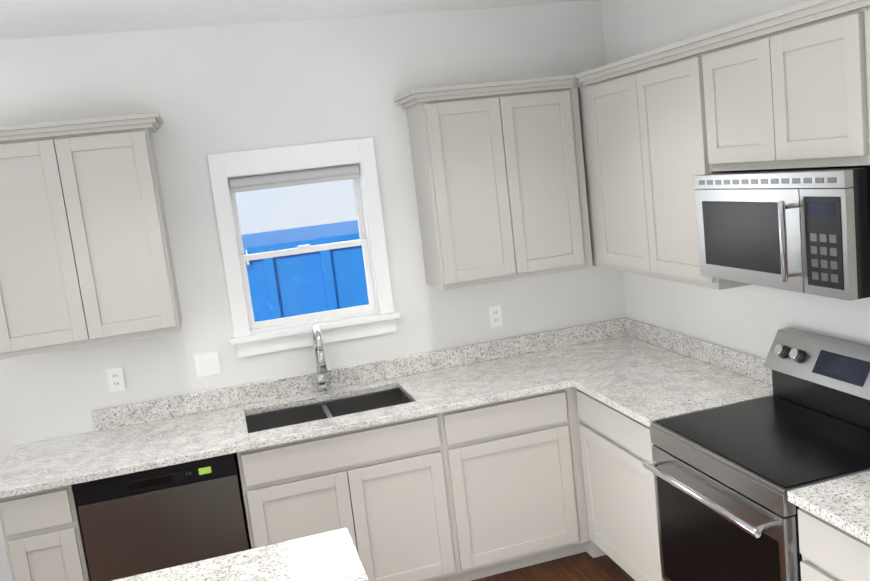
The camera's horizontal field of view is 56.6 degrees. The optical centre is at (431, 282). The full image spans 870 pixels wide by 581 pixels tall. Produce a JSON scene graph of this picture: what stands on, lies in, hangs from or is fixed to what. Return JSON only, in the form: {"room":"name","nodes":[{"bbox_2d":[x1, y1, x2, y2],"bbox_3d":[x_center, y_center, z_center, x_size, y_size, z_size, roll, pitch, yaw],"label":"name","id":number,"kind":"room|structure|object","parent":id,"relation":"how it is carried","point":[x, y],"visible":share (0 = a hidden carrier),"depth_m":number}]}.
{"room":"kitchen","nodes":[
{"label":"kitchen","id":0,"kind":"room"},
{"bbox_2d":[0,0,600,39],"bbox_3d":[-1.313,-0.631,-0.408,7.160,0.120,8.360,-9,8,-14],"label":"ceiling","id":1,"kind":"structure","parent":0,"point":[19,19],"depth_m":3.53},
{"bbox_2d":[0,1,625,580],"bbox_3d":[-2.242,0.340,3.728,6.860,2.750,0.150,-9,8,-14],"label":"wall","id":2,"kind":"structure","parent":0,"point":[204,91],"depth_m":3.95},
{"bbox_2d":[106,367,125,392],"bbox_3d":[-1.508,0.465,3.861,0.072,0.116,0.008,-9,8,-14],"label":"electrical outlet plate","id":3,"kind":"object","parent":2,"relation":"attached to","point":[115,379],"depth_m":3.86},
{"bbox_2d":[194,351,220,377],"bbox_3d":[-1.099,0.402,3.967,0.115,0.116,0.009,-9,8,-14],"label":"switch plate","id":4,"kind":"object","parent":2,"relation":"attached to","point":[207,364],"depth_m":3.96},
{"bbox_2d":[207,137,399,357],"bbox_3d":[-0.643,-0.185,4.086,0.855,0.999,0.193,-9,8,-14],"label":"window unit","id":5,"kind":"structure","parent":2,"relation":"in","point":[285,178],"depth_m":4.04},
{"bbox_2d":[488,305,502,327],"bbox_3d":[0.346,0.181,4.344,0.072,0.116,0.008,-9,8,-14],"label":"electrical outlet plate","id":6,"kind":"object","parent":2,"relation":"attached to","point":[495,316],"depth_m":4.34},
{"bbox_2d":[471,552,634,580],"bbox_3d":[-0.991,2.162,-0.006,7.160,0.060,8.360,-9,8,-14],"label":"floor","id":7,"kind":"structure","parent":0,"point":[584,566],"depth_m":3.88},
{"bbox_2d":[0,484,90,580],"bbox_3d":[-1.626,1.236,3.590,0.280,0.888,0.630,-9,8,-14],"label":"base cabinet","id":8,"kind":"object","parent":7,"relation":"on","point":[42,530],"depth_m":3.26},
{"bbox_2d":[0,317,687,498],"bbox_3d":[-0.334,0.529,3.858,3.193,0.133,0.652,-9,8,-14],"label":"countertop","id":9,"kind":"structure","parent":8,"relation":"on","point":[147,435],"depth_m":3.87},
{"bbox_2d":[312,325,335,393],"bbox_3d":[-0.521,0.384,3.978,0.111,0.360,0.226,-9,8,-14],"label":"faucet","id":10,"kind":"object","parent":9,"relation":"on","point":[322,380],"depth_m":4.03},
{"bbox_2d":[245,388,411,432],"bbox_3d":[-0.474,0.716,3.856,0.834,0.200,0.459,-9,8,-14],"label":"sink basin","id":11,"kind":"object","parent":9,"relation":"in","point":[317,411],"depth_m":4.04},
{"bbox_2d":[74,453,248,580],"bbox_3d":[-1.169,1.172,3.683,0.634,0.883,0.586,-9,8,-14],"label":"dishwasher","id":12,"kind":"object","parent":7,"relation":"on","point":[142,522],"depth_m":3.37},
{"bbox_2d":[392,387,599,580],"bbox_3d":[0.301,0.941,4.092,0.762,0.888,0.630,-9,8,-14],"label":"base cabinet","id":13,"kind":"object","parent":7,"relation":"on","point":[477,492],"depth_m":3.77},
{"bbox_2d":[576,390,662,580],"bbox_3d":[1.123,0.914,3.627,0.630,0.888,0.732,-9,8,-14],"label":"base cabinet","id":14,"kind":"object","parent":7,"relation":"on","point":[616,451],"depth_m":3.53},
{"bbox_2d":[564,336,778,426],"bbox_3d":[1.051,0.417,3.530,0.673,0.133,0.690,-9,8,-14],"label":"countertop","id":15,"kind":"structure","parent":14,"relation":"on","point":[646,374],"depth_m":3.62},
{"bbox_2d":[643,327,869,580],"bbox_3d":[1.257,0.855,2.874,0.725,1.185,0.754,-9,8,-14],"label":"range","id":16,"kind":"object","parent":7,"relation":"on","point":[727,478],"depth_m":2.82},
{"bbox_2d":[797,507,869,580],"bbox_3d":[1.544,1.084,2.111,0.630,0.888,0.897,-9,8,-14],"label":"base cabinet","id":17,"kind":"object","parent":7,"relation":"on","point":[829,553],"depth_m":2.28},
{"bbox_2d":[788,471,869,543],"bbox_3d":[1.481,0.585,2.021,0.650,0.132,0.926,-9,8,-14],"label":"countertop","id":18,"kind":"structure","parent":17,"relation":"on","point":[843,503],"depth_m":2.29},
{"bbox_3d":[-0.334,1.419,1.283,0.890,0.887,2.352,-9,8,-14],"label":"cabinet","id":19,"kind":"object","parent":7,"relation":"on","visible":0},
{"bbox_2d":[112,528,368,580],"bbox_3d":[-0.407,0.970,1.210,0.985,0.032,2.415,-9,8,-14],"label":"countertop","id":20,"kind":"structure","parent":19,"relation":"on","point":[330,556],"depth_m":2.31},
{"bbox_2d":[601,0,869,358],"bbox_3d":[2.205,0.268,0.669,0.150,2.750,8.360,-9,8,-14],"label":"wall","id":21,"kind":"structure","parent":0,"point":[752,319],"depth_m":3.64},
{"bbox_2d":[575,76,598,266],"bbox_3d":[0.912,-0.573,4.179,0.325,0.943,0.463,-9,8,-14],"label":"upper cabinet","id":22,"kind":"object","parent":21,"relation":"attached to","point":[583,115],"depth_m":4.09},
{"bbox_2d":[583,64,638,274],"bbox_3d":[1.028,-0.526,3.764,0.325,0.943,0.520,-9,8,-14],"label":"upper cabinet","id":23,"kind":"object","parent":21,"relation":"attached to","point":[604,98],"depth_m":3.82},
{"bbox_2d":[623,40,751,289],"bbox_3d":[1.135,-0.483,3.376,0.325,0.943,0.531,-9,8,-14],"label":"upper cabinet","id":24,"kind":"object","parent":21,"relation":"attached to","point":[663,109],"depth_m":3.36},
{"bbox_2d":[695,20,758,173],"bbox_3d":[1.240,-0.657,2.872,0.325,0.482,0.449,-9,8,-14],"label":"upper cabinet","id":25,"kind":"object","parent":21,"relation":"attached to","point":[724,90],"depth_m":2.91},
{"bbox_2d":[751,0,858,169],"bbox_3d":[1.328,-0.621,2.556,0.325,0.482,0.449,-9,8,-14],"label":"upper cabinet","id":26,"kind":"object","parent":21,"relation":"attached to","point":[783,88],"depth_m":2.52},
{"bbox_2d":[694,165,869,300],"bbox_3d":[1.274,-0.199,2.761,0.440,0.383,0.754,-9,8,-14],"label":"over-the-range microwave","id":27,"kind":"object","parent":26,"relation":"attached to","point":[805,230],"depth_m":2.57},
{"bbox_2d":[855,0,869,165],"bbox_3d":[1.482,-0.343,2.129,0.325,0.943,0.508,-9,8,-14],"label":"upper cabinet","id":28,"kind":"object","parent":21,"relation":"attached to","point":[862,7],"depth_m":2.31},
{"label":"outside","id":29,"kind":"structure","parent":0,"visible":0},
{"bbox_3d":[-28.341,-1.743,51.228,150.000,0.200,105.189,-9,8,-14],"label":"ground","id":30,"kind":"structure","parent":29,"visible":0},
{"bbox_2d":[235,179,356,234],"bbox_3d":[-1.066,-4.183,19.994,11.750,7.269,11.620,-9,8,-14],"label":"sky","id":31,"kind":"structure","parent":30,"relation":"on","point":[291,211],"depth_m":14.17},
{"bbox_2d":[242,220,368,321],"bbox_3d":[-2.473,0.453,9.367,5.280,1.779,2.506,-9,8,-14],"label":"dumpster","id":32,"kind":"object","parent":30,"relation":"on","point":[299,274],"depth_m":8.41}
]}

